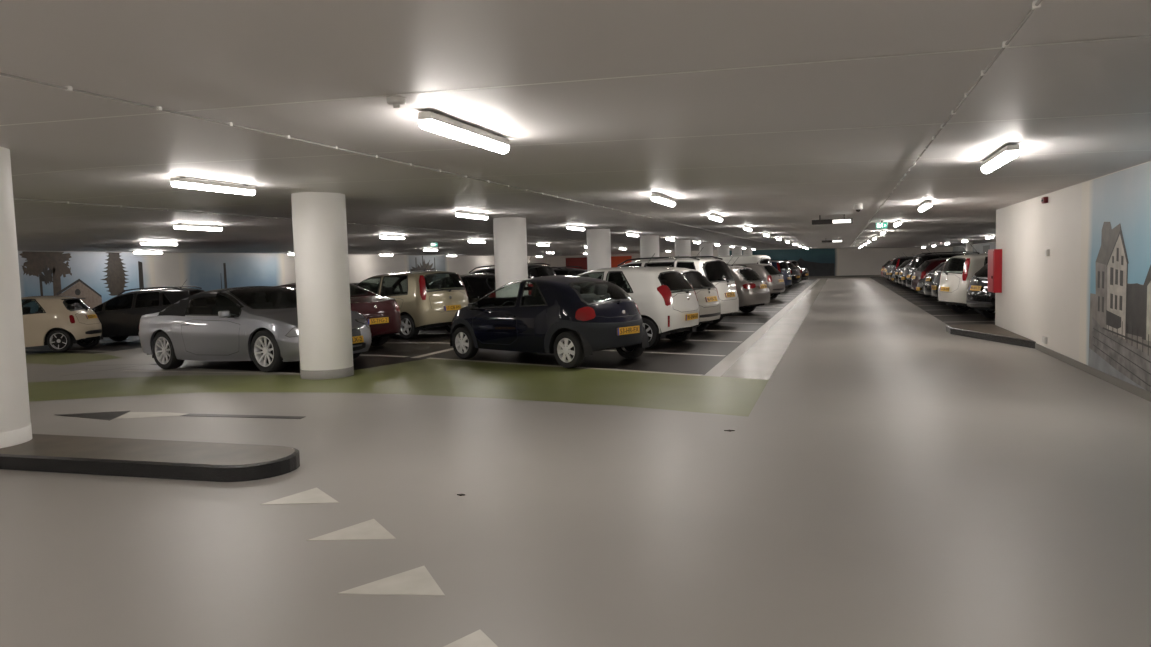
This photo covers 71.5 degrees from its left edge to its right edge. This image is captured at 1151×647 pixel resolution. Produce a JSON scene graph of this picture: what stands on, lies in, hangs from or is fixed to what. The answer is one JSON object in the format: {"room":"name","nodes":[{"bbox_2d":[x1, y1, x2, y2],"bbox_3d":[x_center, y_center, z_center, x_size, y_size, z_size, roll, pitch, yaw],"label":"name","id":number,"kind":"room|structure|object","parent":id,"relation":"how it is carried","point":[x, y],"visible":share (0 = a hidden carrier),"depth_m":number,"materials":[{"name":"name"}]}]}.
{"room":"parking garage","nodes":[
{"label":"parking garage","id":0,"kind":"room"},
{"bbox_2d":[46,251,546,291],"bbox_3d":[-15.725,-1.837,38.867,0.300,3.700,82.000,0,4,18],"label":"wall","id":1,"kind":"structure","parent":0,"point":[166,265],"depth_m":48.22,"materials":[{"name":"paint"}]},
{"bbox_2d":[18,251,155,312],"bbox_3d":[-18.415,-1.138,30.253,0.008,3.129,6.300,0,4,18],"label":"wall mural","id":2,"kind":"object","parent":1,"relation":"attached to","point":[97,277],"visible":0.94,"depth_m":30.09,"materials":[{"name":"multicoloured paint"}]},
{"bbox_2d":[178,253,284,296],"bbox_3d":[-15.940,-1.734,37.732,0.004,3.129,6.900,0,4,18],"label":"wall mural","id":3,"kind":"object","parent":1,"relation":"attached to","point":[207,271],"visible":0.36,"depth_m":37.24},
{"bbox_2d":[404,255,449,291],"bbox_3d":[-10.140,-3.133,55.243,0.004,3.132,6.300,0,4,18],"label":"wall mural","id":4,"kind":"object","parent":1,"relation":"attached to","point":[412,262],"visible":0.56,"depth_m":55.43,"materials":[{"name":"multicoloured paint"}]},
{"bbox_2d":[0,276,1150,646],"bbox_3d":[1.207,-0.607,33.358,35.300,0.546,82.000,0,4,18],"label":"floor","id":5,"kind":"structure","parent":0,"point":[885,476],"depth_m":5.13,"materials":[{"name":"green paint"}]},
{"bbox_2d":[21,296,102,351],"bbox_3d":[-14.676,0.045,21.291,3.663,1.537,1.985,-2,4,-5],"label":"car","id":6,"kind":"object","parent":5,"relation":"on","point":[56,325],"visible":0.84,"depth_m":20.71,"materials":[{"name":"beige metal"}]},
{"bbox_2d":[69,315,74,323],"bbox_3d":[-13.078,-0.112,20.777,0.101,0.220,0.120,1,5,35],"label":"tail light","id":7,"kind":"object","parent":6,"relation":"attached to","point":[71,317],"depth_m":20.77,"materials":[{"name":"red"}]},
{"bbox_2d":[77,281,204,344],"bbox_3d":[-12.720,-0.345,23.520,4.381,1.835,2.148,-1,4,2],"label":"car","id":8,"kind":"object","parent":5,"relation":"on","point":[119,317],"visible":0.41,"depth_m":22.69,"materials":[{"name":"black metal"}]},
{"bbox_2d":[0,434,299,481],"bbox_3d":[-5.301,1.101,7.039,6.507,0.118,0.850,0,4,18],"label":"curb","id":9,"kind":"object","parent":5,"relation":"on","point":[127,457],"depth_m":6.29,"materials":[{"name":"black paint"}]},
{"bbox_2d":[0,147,31,447],"bbox_3d":[-5.193,-0.222,6.837,0.756,2.541,0.756,0,4,18],"label":"column","id":10,"kind":"structure","parent":9,"relation":"on","point":[15,421],"depth_m":6.82,"materials":[{"name":"paint"}]},
{"bbox_2d":[58,411,305,419],"bbox_3d":[-4.394,1.017,8.704,3.090,0.004,0.570,0,4,18],"label":"arrow","id":11,"kind":"object","parent":5,"relation":"on","point":[98,415],"depth_m":8.82,"materials":[{"name":"paint"}]},
{"bbox_2d":[138,286,371,371],"bbox_3d":[-5.673,0.057,14.047,4.957,1.420,2.209,1,5,32],"label":"car","id":12,"kind":"object","parent":5,"relation":"on","point":[236,323],"visible":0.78,"depth_m":13.27,"materials":[{"name":"silver metal"}]},
{"bbox_2d":[218,310,233,317],"bbox_3d":[-5.597,-0.149,12.813,0.101,0.122,0.235,-1,4,32],"label":"mirror","id":13,"kind":"object","parent":12,"relation":"attached to","point":[226,313],"depth_m":12.75,"materials":[{"name":"paint"}]},
{"bbox_2d":[255,291,265,296],"bbox_3d":[-5.453,-0.528,13.856,0.051,0.113,0.200,-1,4,32],"label":"rearview mirror","id":14,"kind":"object","parent":12,"relation":"attached to","point":[256,294],"depth_m":13.85,"materials":[{"name":"black mirror"}]},
{"bbox_2d":[352,328,365,350],"bbox_3d":[-3.643,0.269,12.794,0.138,0.369,0.819,-1,4,32],"label":"grille","id":15,"kind":"object","parent":12,"relation":"attached to","point":[358,334],"depth_m":12.94,"materials":[{"name":"black metal"}]},
{"bbox_2d":[269,286,295,303],"bbox_3d":[-10.223,-0.598,26.158,4.360,1.738,2.071,-1,4,8],"label":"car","id":16,"kind":"object","parent":5,"relation":"on","point":[273,298],"visible":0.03,"depth_m":25.45,"materials":[{"name":"black metal"}]},
{"bbox_2d":[260,488,338,504],"bbox_3d":[-1.771,1.180,5.342,0.440,0.002,0.456,1,5,34],"label":"triangle","id":17,"kind":"object","parent":5,"relation":"on","point":[315,495],"visible":1,"depth_m":5.37,"materials":[{"name":"white paint"}]},
{"bbox_2d":[291,192,353,379],"bbox_3d":[-3.700,-0.551,11.725,0.756,2.661,0.756,0,4,18],"label":"column","id":18,"kind":"structure","parent":5,"relation":"on","point":[318,218],"depth_m":11.42,"materials":[{"name":"paint"}]},
{"bbox_2d":[273,283,400,345],"bbox_3d":[-5.734,-0.146,16.941,4.631,1.480,2.129,1,5,35],"label":"car","id":19,"kind":"object","parent":5,"relation":"on","point":[382,314],"visible":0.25,"depth_m":15.94,"materials":[{"name":"red metal"}]},
{"bbox_2d":[306,519,395,540],"bbox_3d":[-1.312,1.220,4.600,0.436,0.002,0.439,-4,5,-30],"label":"triangle","id":20,"kind":"object","parent":5,"relation":"on","point":[371,529],"visible":1,"depth_m":4.62,"materials":[{"name":"white paint"}]},
{"bbox_2d":[350,282,399,293],"bbox_3d":[-9.121,-0.942,32.948,4.631,1.480,2.129,1,5,35],"label":"car","id":21,"kind":"object","parent":5,"relation":"on","point":[373,289],"visible":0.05,"depth_m":32.23,"materials":[{"name":"silver metal"}]},
{"bbox_2d":[337,566,444,595],"bbox_3d":[-0.897,1.263,3.814,0.452,0.002,0.418,-3,4,-24],"label":"triangle","id":22,"kind":"object","parent":5,"relation":"on","point":[417,581],"visible":1,"depth_m":3.83,"materials":[{"name":"white paint"}]},
{"bbox_2d":[351,260,468,338],"bbox_3d":[-4.452,-0.589,19.703,4.079,1.873,2.041,1,5,37],"label":"car","id":23,"kind":"object","parent":5,"relation":"on","point":[421,306],"visible":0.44,"depth_m":18.33,"materials":[{"name":"beige metal"}]},
{"bbox_2d":[419,275,425,299],"bbox_3d":[-3.467,-0.815,18.131,0.137,0.559,0.242,-3,4,-18],"label":"tail light","id":24,"kind":"object","parent":23,"relation":"attached to","point":[422,288],"depth_m":18.09,"materials":[{"name":"red plastic"}]},
{"bbox_2d":[429,266,495,302],"bbox_3d":[-3.327,-0.754,22.491,4.360,1.738,2.071,1,5,36],"label":"car","id":25,"kind":"object","parent":5,"relation":"on","point":[478,287],"visible":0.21,"depth_m":21.11,"materials":[{"name":"black metal"}]},
{"bbox_2d":[444,629,497,646],"bbox_3d":[-0.398,1.303,3.046,0.408,0.002,0.457,2,5,41],"label":"triangle","id":26,"kind":"object","parent":5,"relation":"on","point":[477,638],"visible":1,"depth_m":3.24,"materials":[{"name":"white paint"}]},
{"bbox_2d":[493,217,527,297],"bbox_3d":[-1.475,-1.088,18.445,0.756,2.661,0.756,0,4,18],"label":"column","id":27,"kind":"structure","parent":5,"relation":"on","point":[510,237],"depth_m":18.10,"materials":[{"name":"paint"}]},
{"bbox_2d":[465,256,555,294],"bbox_3d":[-2.515,-1.064,24.944,4.511,1.969,2.138,1,5,36],"label":"car","id":28,"kind":"object","parent":5,"relation":"on","point":[534,271],"visible":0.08,"depth_m":23.83,"materials":[{"name":"black metal"}]},
{"bbox_2d":[528,283,532,294],"bbox_3d":[-1.284,-0.993,23.162,0.203,0.338,0.095,-3,4,-22],"label":"tail light","id":29,"kind":"object","parent":28,"relation":"attached to","point":[529,284],"depth_m":23.15,"materials":[{"name":"red"}]},
{"bbox_2d":[450,275,648,368],"bbox_3d":[-0.566,-0.105,13.282,3.745,1.375,1.993,2,6,43],"label":"car","id":30,"kind":"object","parent":5,"relation":"on","point":[558,318],"visible":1,"depth_m":12.29,"materials":[{"name":"black metal"}]},
{"bbox_2d":[468,303,480,309],"bbox_3d":[-1.649,-0.274,13.077,0.101,0.122,0.235,2,6,43],"label":"mirror","id":31,"kind":"object","parent":30,"relation":"on","point":[471,306],"depth_m":13.01,"materials":[{"name":"black mirror"}]},
{"bbox_2d":[575,307,595,320],"bbox_3d":[0.143,-0.143,11.759,0.304,0.206,0.100,-2,4,-8],"label":"tail light","id":32,"kind":"object","parent":30,"relation":"attached to","point":[581,313],"depth_m":11.75,"materials":[{"name":"red plastic"}]},
{"bbox_2d":[551,264,587,285],"bbox_3d":[-1.284,-1.292,28.633,4.381,1.836,2.148,1,5,36],"label":"car","id":33,"kind":"object","parent":5,"relation":"on","point":[558,270],"visible":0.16,"depth_m":27.37,"materials":[{"name":"black metal"}]},
{"bbox_2d":[586,229,610,283],"bbox_3d":[0.751,-1.624,25.166,0.756,2.661,0.756,0,4,18],"label":"column","id":34,"kind":"structure","parent":5,"relation":"on","point":[598,240],"depth_m":24.80,"materials":[{"name":"paint"}]},
{"bbox_2d":[576,255,699,348],"bbox_3d":[0.559,-0.469,15.573,3.735,1.716,1.956,1,5,33],"label":"car","id":35,"kind":"object","parent":5,"relation":"on","point":[667,303],"visible":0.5,"depth_m":14.37,"materials":[{"name":"white metal"}]},
{"bbox_2d":[657,285,671,305],"bbox_3d":[1.589,-0.497,14.184,0.270,0.370,0.173,-4,5,-27],"label":"tail light","id":36,"kind":"object","parent":35,"relation":"attached to","point":[664,295],"depth_m":14.15,"materials":[{"name":"red plastic"}]},
{"bbox_2d":[640,235,658,259],"bbox_3d":[2.977,-2.160,31.887,0.756,2.661,0.756,0,4,18],"label":"column","id":37,"kind":"structure","parent":5,"relation":"on","point":[649,244],"depth_m":31.50,"materials":[{"name":"paint"}]},
{"bbox_2d":[583,257,720,337],"bbox_3d":[1.202,-0.627,17.729,4.019,1.691,2.018,1,5,35],"label":"car","id":38,"kind":"object","parent":5,"relation":"on","point":[707,295],"visible":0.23,"depth_m":16.84,"materials":[{"name":"white metal"}]},
{"bbox_2d":[583,248,738,323],"bbox_3d":[1.763,-0.889,19.847,4.513,1.886,2.142,1,5,35],"label":"car","id":39,"kind":"object","parent":5,"relation":"on","point":[716,271],"visible":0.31,"depth_m":18.60,"materials":[{"name":"white metal"}]},
{"bbox_2d":[675,240,690,255],"bbox_3d":[5.203,-2.697,38.608,0.756,2.661,0.756,0,4,18],"label":"column","id":40,"kind":"structure","parent":5,"relation":"on","point":[682,247],"depth_m":38.23,"materials":[{"name":"paint"}]},
{"bbox_2d":[700,243,712,257],"bbox_3d":[7.429,-3.233,45.328,0.756,2.661,0.756,0,4,18],"label":"column","id":41,"kind":"structure","parent":5,"relation":"on","point":[707,250],"depth_m":44.93,"materials":[{"name":"paint"}]},
{"bbox_2d":[718,245,729,255],"bbox_3d":[9.655,-3.770,52.049,0.756,2.661,0.756,0,4,18],"label":"column","id":42,"kind":"structure","parent":5,"relation":"on","point":[723,250],"depth_m":51.65,"materials":[{"name":"paint"}]},
{"bbox_2d":[732,247,741,254],"bbox_3d":[11.881,-4.306,58.770,0.756,2.661,0.756,0,4,18],"label":"column","id":43,"kind":"structure","parent":5,"relation":"on","point":[736,250],"depth_m":58.37,"materials":[{"name":"paint"}]},
{"bbox_2d":[709,255,771,266],"bbox_3d":[6.549,-2.108,35.700,4.533,1.820,2.150,1,5,36],"label":"van","id":44,"kind":"object","parent":5,"relation":"on","point":[742,259],"visible":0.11,"depth_m":34.35,"materials":[{"name":"white metal"}]},
{"bbox_2d":[743,248,751,254],"bbox_3d":[14.107,-4.843,65.490,0.756,2.661,0.756,0,4,18],"label":"column","id":45,"kind":"structure","parent":5,"relation":"on","point":[748,251],"depth_m":65.09,"materials":[{"name":"paint"}]},
{"bbox_2d":[728,257,769,312],"bbox_3d":[3.635,-1.127,24.068,4.363,1.661,2.076,1,5,36],"label":"car","id":46,"kind":"object","parent":5,"relation":"on","point":[753,291],"visible":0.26,"depth_m":22.59,"materials":[{"name":"silver metal"}]},
{"bbox_2d":[742,283,755,288],"bbox_3d":[4.884,-1.049,22.418,0.472,0.155,0.100,-4,5,-28],"label":"tail light","id":47,"kind":"object","parent":46,"relation":"attached to","point":[744,285],"depth_m":22.37,"materials":[{"name":"red plastic"}]},
{"bbox_2d":[731,258,784,298],"bbox_3d":[6.318,-1.777,32.001,4.019,1.691,2.018,1,5,36],"label":"car","id":48,"kind":"object","parent":5,"relation":"on","point":[773,277],"visible":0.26,"depth_m":30.74,"materials":[{"name":"grey metal"}]},
{"bbox_2d":[771,258,791,288],"bbox_3d":[8.783,-2.478,40.210,4.085,1.798,2.041,1,5,36],"label":"car","id":49,"kind":"object","parent":5,"relation":"on","point":[785,271],"visible":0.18,"depth_m":38.94,"materials":[{"name":"metal"}]},
{"bbox_2d":[774,260,799,287],"bbox_3d":[10.507,-2.873,45.418,4.386,1.757,2.147,1,5,36],"label":"car","id":50,"kind":"object","parent":5,"relation":"on","point":[795,274],"visible":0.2,"depth_m":44.13,"materials":[{"name":"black metal"}]},
{"bbox_2d":[786,257,800,284],"bbox_3d":[11.918,-3.234,49.676,4.085,1.798,2.041,1,5,36],"label":"car","id":51,"kind":"object","parent":5,"relation":"on","point":[795,263],"visible":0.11,"depth_m":48.89,"materials":[{"name":"black metal"}]},
{"bbox_2d":[797,268,808,282],"bbox_3d":[13.428,-3.413,54.232,4.635,1.430,2.129,1,5,36],"label":"car","id":52,"kind":"object","parent":5,"relation":"on","point":[804,271],"visible":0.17,"depth_m":52.75,"materials":[{"name":"black metal"}]},
{"bbox_2d":[881,257,895,280],"bbox_3d":[22.181,-3.671,52.511,4.019,1.691,2.018,-1,4,9],"label":"car","id":53,"kind":"object","parent":5,"relation":"on","point":[888,261],"visible":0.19,"depth_m":52.84,"materials":[{"name":"grey metal"}]},
{"bbox_2d":[889,254,913,284],"bbox_3d":[19.160,-2.993,43.343,4.085,1.798,2.041,-1,4,9],"label":"car","id":54,"kind":"object","parent":5,"relation":"on","point":[896,262],"visible":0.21,"depth_m":43.25,"materials":[{"name":"black metal"}]},
{"bbox_2d":[895,259,911,287],"bbox_3d":[17.629,-2.574,38.767,4.019,1.691,2.018,-1,4,9],"label":"car","id":55,"kind":"object","parent":5,"relation":"on","point":[906,262],"visible":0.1,"depth_m":39.17,"materials":[{"name":"black metal"}]},
{"bbox_2d":[898,263,911,288],"bbox_3d":[17.046,-2.379,36.448,4.363,1.661,2.076,-1,4,9],"label":"car","id":56,"kind":"object","parent":5,"relation":"on","point":[901,271],"visible":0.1,"depth_m":36.79,"materials":[{"name":"black metal"}]},
{"bbox_2d":[901,252,922,290],"bbox_3d":[16.274,-2.244,34.157,4.386,1.757,2.147,-1,4,9],"label":"car","id":57,"kind":"object","parent":5,"relation":"on","point":[905,270],"visible":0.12,"depth_m":34.39,"materials":[{"name":"grey metal"}]},
{"bbox_2d":[916,278,937,298],"bbox_3d":[14.110,-1.534,27.279,4.635,1.430,2.129,-1,4,9],"label":"car","id":58,"kind":"object","parent":5,"relation":"on","point":[920,286],"visible":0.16,"depth_m":27.51,"materials":[{"name":"silver metal"}]},
{"bbox_2d":[917,282,923,293],"bbox_3d":[11.914,-1.225,27.661,0.128,0.408,0.818,-1,4,9],"label":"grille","id":59,"kind":"object","parent":58,"relation":"attached to","point":[920,286],"depth_m":27.45,"materials":[{"name":"black metal"}]},
{"bbox_2d":[911,255,947,296],"bbox_3d":[14.594,-1.842,29.604,4.019,1.691,2.018,-1,4,9],"label":"car","id":60,"kind":"object","parent":5,"relation":"on","point":[922,271],"visible":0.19,"depth_m":29.47,"materials":[{"name":"black metal"}]},
{"bbox_2d":[924,251,955,296],"bbox_3d":[13.253,-1.465,24.995,4.363,1.661,2.076,-1,4,9],"label":"car","id":61,"kind":"object","parent":5,"relation":"on","point":[928,281],"visible":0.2,"depth_m":25.30,"materials":[{"name":"black metal"}]},
{"bbox_2d":[906,248,976,286],"bbox_3d":[15.600,-2.126,31.847,4.513,1.886,2.142,-1,4,9],"label":"car","id":62,"kind":"object","parent":5,"relation":"on","point":[917,260],"visible":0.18,"depth_m":31.57,"materials":[{"name":"black metal"}]},
{"bbox_2d":[931,247,987,309],"bbox_3d":[12.481,-1.329,22.703,4.386,1.757,2.147,-1,4,9],"label":"car","id":63,"kind":"object","parent":5,"relation":"on","point":[936,277],"visible":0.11,"depth_m":22.90,"materials":[{"name":"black metal"}]},
{"bbox_2d":[938,244,987,313],"bbox_3d":[11.599,-1.184,20.710,4.085,1.798,2.041,-2,4,1],"label":"car","id":64,"kind":"object","parent":5,"relation":"on","point":[952,290],"visible":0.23,"depth_m":20.40,"materials":[{"name":"white metal"}]},
{"bbox_2d":[962,258,969,280],"bbox_3d":[9.828,-1.357,20.106,0.231,0.563,0.136,-5,5,-37],"label":"tail light","id":65,"kind":"object","parent":64,"relation":"attached to","point":[966,270],"depth_m":20.07,"materials":[{"name":"red plastic"}]},
{"bbox_2d":[966,242,972,252],"bbox_3d":[22.234,-3.466,45.181,0.340,2.307,0.340,0,4,18],"label":"column","id":66,"kind":"structure","parent":5,"relation":"on","point":[969,248],"depth_m":44.99,"materials":[{"name":"paint"}]},
{"bbox_2d":[966,263,994,317],"bbox_3d":[11.165,-0.951,18.332,4.019,1.691,2.018,-2,4,1],"label":"car","id":67,"kind":"object","parent":5,"relation":"on","point":[978,296],"visible":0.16,"depth_m":18.38,"materials":[{"name":"black metal"}]},
{"bbox_2d":[946,324,1035,348],"bbox_3d":[7.458,0.204,14.608,0.920,0.123,3.700,0,4,18],"label":"curb","id":68,"kind":"object","parent":5,"relation":"on","point":[990,332],"visible":1,"depth_m":14.45,"materials":[{"name":"black paint"}]},
{"bbox_2d":[0,0,1150,256],"bbox_3d":[1.127,-3.457,33.157,35.300,0.653,82.000,0,4,18],"label":"ceiling","id":69,"kind":"structure","parent":0,"point":[772,117],"depth_m":5.41,"materials":[{"name":"paint"}]},
{"bbox_2d":[133,251,161,253],"bbox_3d":[-16.584,-2.761,31.049,0.102,0.124,1.280,0,4,18],"label":"lamp","id":70,"kind":"object","parent":69,"relation":"attached to","point":[135,252],"visible":1,"depth_m":30.97,"materials":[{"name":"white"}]},
{"bbox_2d":[134,252,161,253],"bbox_3d":[-16.583,-2.730,31.051,0.102,0.062,1.260,0,4,18],"label":"diffuser","id":71,"kind":"object","parent":70,"relation":"attached to","point":[134,252],"depth_m":30.99,"materials":[{"name":"white"}]},
{"bbox_2d":[140,241,177,245],"bbox_3d":[-12.360,-2.386,23.764,0.102,0.124,1.280,0,4,18],"label":"lamp","id":72,"kind":"object","parent":69,"relation":"attached to","point":[172,243],"visible":1,"depth_m":23.65,"materials":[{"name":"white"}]},
{"bbox_2d":[141,243,176,245],"bbox_3d":[-12.359,-2.355,23.766,0.102,0.062,1.260,0,4,18],"label":"diffuser","id":73,"kind":"object","parent":72,"relation":"attached to","point":[172,244],"depth_m":23.75,"materials":[{"name":"white plastic"}]},
{"bbox_2d":[173,223,221,230],"bbox_3d":[-8.043,-2.056,17.079,0.102,0.124,1.280,0,4,18],"label":"lamp","id":74,"kind":"object","parent":69,"relation":"attached to","point":[179,225],"visible":1,"depth_m":16.98,"materials":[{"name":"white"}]},
{"bbox_2d":[174,226,221,230],"bbox_3d":[-8.042,-2.025,17.081,0.102,0.062,1.260,0,4,18],"label":"diffuser","id":75,"kind":"object","parent":74,"relation":"attached to","point":[209,228],"depth_m":17.09,"materials":[{"name":"white plastic"}]},
{"bbox_2d":[170,177,255,194],"bbox_3d":[-4.342,-1.654,9.652,0.102,0.124,1.280,1,5,18],"label":"lamp","id":76,"kind":"object","parent":69,"relation":"attached to","point":[180,182],"visible":1,"depth_m":9.53,"materials":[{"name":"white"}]},
{"bbox_2d":[14,198,622,243],"bbox_3d":[-3.039,-2.786,24.554,0.026,0.026,35.000,0,4,18],"label":"conduit","id":77,"kind":"object","parent":69,"relation":"attached to","point":[14,198],"visible":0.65,"depth_m":14.04,"materials":[{"name":"grey metal"}]},
{"bbox_2d":[0,73,777,245],"bbox_3d":[5.521,-3.312,29.600,0.026,0.026,56.000,0,4,18],"label":"conduit","id":78,"kind":"object","parent":69,"relation":"attached to","point":[67,88],"visible":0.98,"depth_m":5.84,"materials":[{"name":"grey metal"}]},
{"bbox_2d":[380,234,404,238],"bbox_3d":[-5.598,-2.645,24.462,0.102,0.124,1.280,0,4,18],"label":"lamp","id":79,"kind":"object","parent":69,"relation":"attached to","point":[382,236],"visible":1,"depth_m":24.32,"materials":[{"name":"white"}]},
{"bbox_2d":[380,236,403,238],"bbox_3d":[-5.597,-2.614,24.464,0.102,0.062,1.260,0,4,18],"label":"diffuser","id":80,"kind":"object","parent":79,"relation":"attached to","point":[382,237],"depth_m":24.37,"materials":[{"name":"white"}]},
{"bbox_2d":[387,96,405,108],"bbox_3d":[-1.072,-1.321,4.792,0.110,0.062,0.110,0,4,18],"label":"smoke detector","id":81,"kind":"object","parent":69,"relation":"attached to","point":[396,102],"visible":1,"depth_m":4.76,"materials":[{"name":"white plastic"}]},
{"bbox_2d":[418,111,509,153],"bbox_3d":[-0.769,-1.360,5.745,0.102,0.124,1.280,1,5,18],"label":"lamp","id":82,"kind":"object","parent":69,"relation":"attached to","point":[434,122],"visible":1,"depth_m":5.55,"materials":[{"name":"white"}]},
{"bbox_2d":[456,211,487,219],"bbox_3d":[-2.052,-2.156,15.931,0.102,0.124,1.280,1,5,18],"label":"lamp","id":83,"kind":"object","parent":69,"relation":"attached to","point":[483,216],"visible":1,"depth_m":15.79,"materials":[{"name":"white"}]},
{"bbox_2d":[468,239,484,242],"bbox_3d":[-3.717,-3.099,30.141,0.102,0.124,1.280,0,4,18],"label":"lamp","id":84,"kind":"object","parent":69,"relation":"attached to","point":[470,240],"visible":1,"depth_m":30.00,"materials":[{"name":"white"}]},
{"bbox_2d":[567,225,584,230],"bbox_3d":[0.017,-2.655,22.179,0.102,0.124,1.280,1,5,18],"label":"lamp","id":85,"kind":"object","parent":69,"relation":"attached to","point":[572,227],"visible":1,"depth_m":22.04,"materials":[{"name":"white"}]},
{"bbox_2d":[567,227,584,230],"bbox_3d":[0.017,-2.624,22.181,0.102,0.062,1.260,1,5,18],"label":"diffuser","id":86,"kind":"object","parent":85,"relation":"attached to","point":[573,228],"depth_m":22.14,"materials":[{"name":"white"}]},
{"bbox_2d":[651,193,674,206],"bbox_3d":[1.332,-1.866,12.087,0.102,0.124,1.280,1,5,18],"label":"lamp","id":87,"kind":"object","parent":69,"relation":"attached to","point":[656,197],"visible":1,"depth_m":11.85,"materials":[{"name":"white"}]},
{"bbox_2d":[709,213,722,221],"bbox_3d":[3.025,-2.274,17.199,0.102,0.124,1.280,1,5,18],"label":"lamp","id":88,"kind":"object","parent":69,"relation":"attached to","point":[712,216],"visible":1,"depth_m":16.83,"materials":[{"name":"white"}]},
{"bbox_2d":[709,216,722,221],"bbox_3d":[3.025,-2.243,17.201,0.102,0.062,1.260,1,5,18],"label":"diffuser","id":89,"kind":"object","parent":88,"relation":"attached to","point":[717,218],"depth_m":17.05,"materials":[{"name":"white"}]},
{"bbox_2d":[812,214,852,224],"bbox_3d":[5.582,-2.267,17.406,0.840,0.200,0.125,0,4,18],"label":"sign","id":90,"kind":"object","parent":69,"relation":"attached to","point":[849,220],"visible":1,"depth_m":17.36,"materials":[{"name":"black"}]},
{"bbox_2d":[822,238,842,242],"bbox_3d":[11.555,-3.752,36.016,0.900,0.200,0.125,0,4,18],"label":"sign","id":91,"kind":"object","parent":69,"relation":"attached to","point":[838,240],"visible":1,"depth_m":35.98,"materials":[{"name":"black"}]},
{"bbox_2d":[854,204,862,211],"bbox_3d":[4.962,-2.027,14.041,0.150,0.144,0.150,0,4,18],"label":"dome camera","id":92,"kind":"object","parent":69,"relation":"attached to","point":[857,207],"visible":1,"depth_m":13.99,"materials":[{"name":"white plastic"}]},
{"bbox_2d":[876,220,887,228],"bbox_3d":[7.646,-2.476,19.981,0.274,0.202,0.055,0,4,18],"label":"exit sign","id":93,"kind":"object","parent":69,"relation":"hanging from","point":[885,224],"visible":1,"depth_m":19.96,"materials":[{"name":"teal"}]},
{"bbox_2d":[918,200,931,211],"bbox_3d":[5.986,-2.009,13.704,0.102,0.124,1.280,1,5,18],"label":"lamp","id":94,"kind":"object","parent":69,"relation":"attached to","point":[927,204],"visible":1,"depth_m":13.29,"materials":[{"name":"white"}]},
{"bbox_2d":[918,204,931,211],"bbox_3d":[5.986,-1.978,13.706,0.102,0.062,1.260,1,5,18],"label":"diffuser","id":95,"kind":"object","parent":94,"relation":"attached to","point":[922,207],"depth_m":13.53,"materials":[{"name":"white plastic"}]},
{"bbox_2d":[851,0,1041,245],"bbox_3d":[10.483,-3.315,29.409,0.026,0.026,57.250,0,4,18],"label":"conduit","id":96,"kind":"object","parent":69,"relation":"attached to","point":[1035,4],"visible":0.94,"depth_m":4.24,"materials":[{"name":"grey metal"}]},
{"bbox_2d":[981,144,1019,172],"bbox_3d":[3.870,-1.499,7.314,0.102,0.124,1.280,1,5,18],"label":"lamp","id":97,"kind":"object","parent":69,"relation":"attached to","point":[1009,152],"visible":1,"depth_m":7.04,"materials":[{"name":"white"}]},
{"bbox_2d":[547,247,945,275],"bbox_3d":[14.071,-5.030,72.217,35.900,3.700,0.300,0,4,18],"label":"wall","id":98,"kind":"structure","parent":0,"point":[852,261],"depth_m":68.63,"materials":[{"name":"paint"}]},
{"bbox_2d":[566,257,586,269],"bbox_3d":[0.481,-4.878,76.508,2.900,2.860,0.100,0,4,18],"label":"wall panel","id":99,"kind":"object","parent":98,"relation":"attached to","point":[582,261],"visible":0.21,"depth_m":76.47,"materials":[{"name":"red paint"}]},
{"bbox_2d":[611,256,631,267],"bbox_3d":[3.898,-4.894,75.375,2.900,2.860,0.100,0,4,18],"label":"wall panel","id":100,"kind":"object","parent":98,"relation":"attached to","point":[615,260],"visible":0.21,"depth_m":75.19,"materials":[{"name":"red paint"}]},
{"bbox_2d":[730,248,838,275],"bbox_3d":[18.334,-5.299,70.622,9.400,2.580,0.004,0,4,18],"label":"wall mural","id":101,"kind":"object","parent":98,"relation":"attached to","point":[824,261],"visible":0.53,"depth_m":69.83},
{"bbox_2d":[808,275,880,277],"bbox_3d":[14.056,-3.772,72.153,35.300,0.640,0.020,0,4,18],"label":"baseboard","id":102,"kind":"structure","parent":98,"relation":"attached to","point":[849,275],"depth_m":69.00,"materials":[{"name":"grey paint"}]},
{"bbox_2d":[946,242,989,251],"bbox_3d":[22.282,-3.021,40.394,0.300,3.700,55.100,0,4,18],"label":"wall","id":103,"kind":"structure","parent":0,"point":[948,249],"depth_m":64.42,"materials":[{"name":"paint"}]},
{"bbox_2d":[951,242,995,252],"bbox_3d":[26.382,-4.131,53.263,0.004,2.234,21.000,0,4,18],"label":"wall mural","id":104,"kind":"object","parent":103,"relation":"attached to","point":[984,247],"visible":0.18,"depth_m":50.27},
{"bbox_2d":[995,161,1150,360],"bbox_3d":[4.350,0.102,3.268,0.300,3.700,26.900,0,4,18],"label":"wall","id":105,"kind":"structure","parent":0,"point":[1039,297],"depth_m":12.25,"materials":[{"name":"paint"}]},
{"bbox_2d":[988,249,1001,292],"bbox_3d":[8.222,-1.035,15.714,0.170,0.840,0.660,0,4,18],"label":"cabinet","id":106,"kind":"object","parent":105,"relation":"attached to","point":[994,255],"visible":1,"depth_m":15.42,"materials":[{"name":"red metal"}]},
{"bbox_2d":[1041,197,1047,202],"bbox_3d":[7.051,-1.855,12.032,0.071,0.090,0.150,0,4,18],"label":"fire alarm","id":107,"kind":"object","parent":105,"relation":"attached to","point":[1043,199],"visible":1,"depth_m":11.97,"materials":[{"name":"red plastic"}]},
{"bbox_2d":[1035,343,1150,401],"bbox_3d":[3.663,1.246,1.686,0.020,0.100,23.300,0,4,18],"label":"baseboard","id":108,"kind":"structure","parent":105,"relation":"attached to","point":[1126,386],"depth_m":9.57,"materials":[{"name":"grey paint"}]},
{"bbox_2d":[1079,162,1150,391],"bbox_3d":[5.218,-0.309,6.382,0.006,2.353,8.400,0,4,18],"label":"wall mural","id":109,"kind":"object","parent":105,"relation":"attached to","point":[1115,331],"visible":1,"depth_m":8.96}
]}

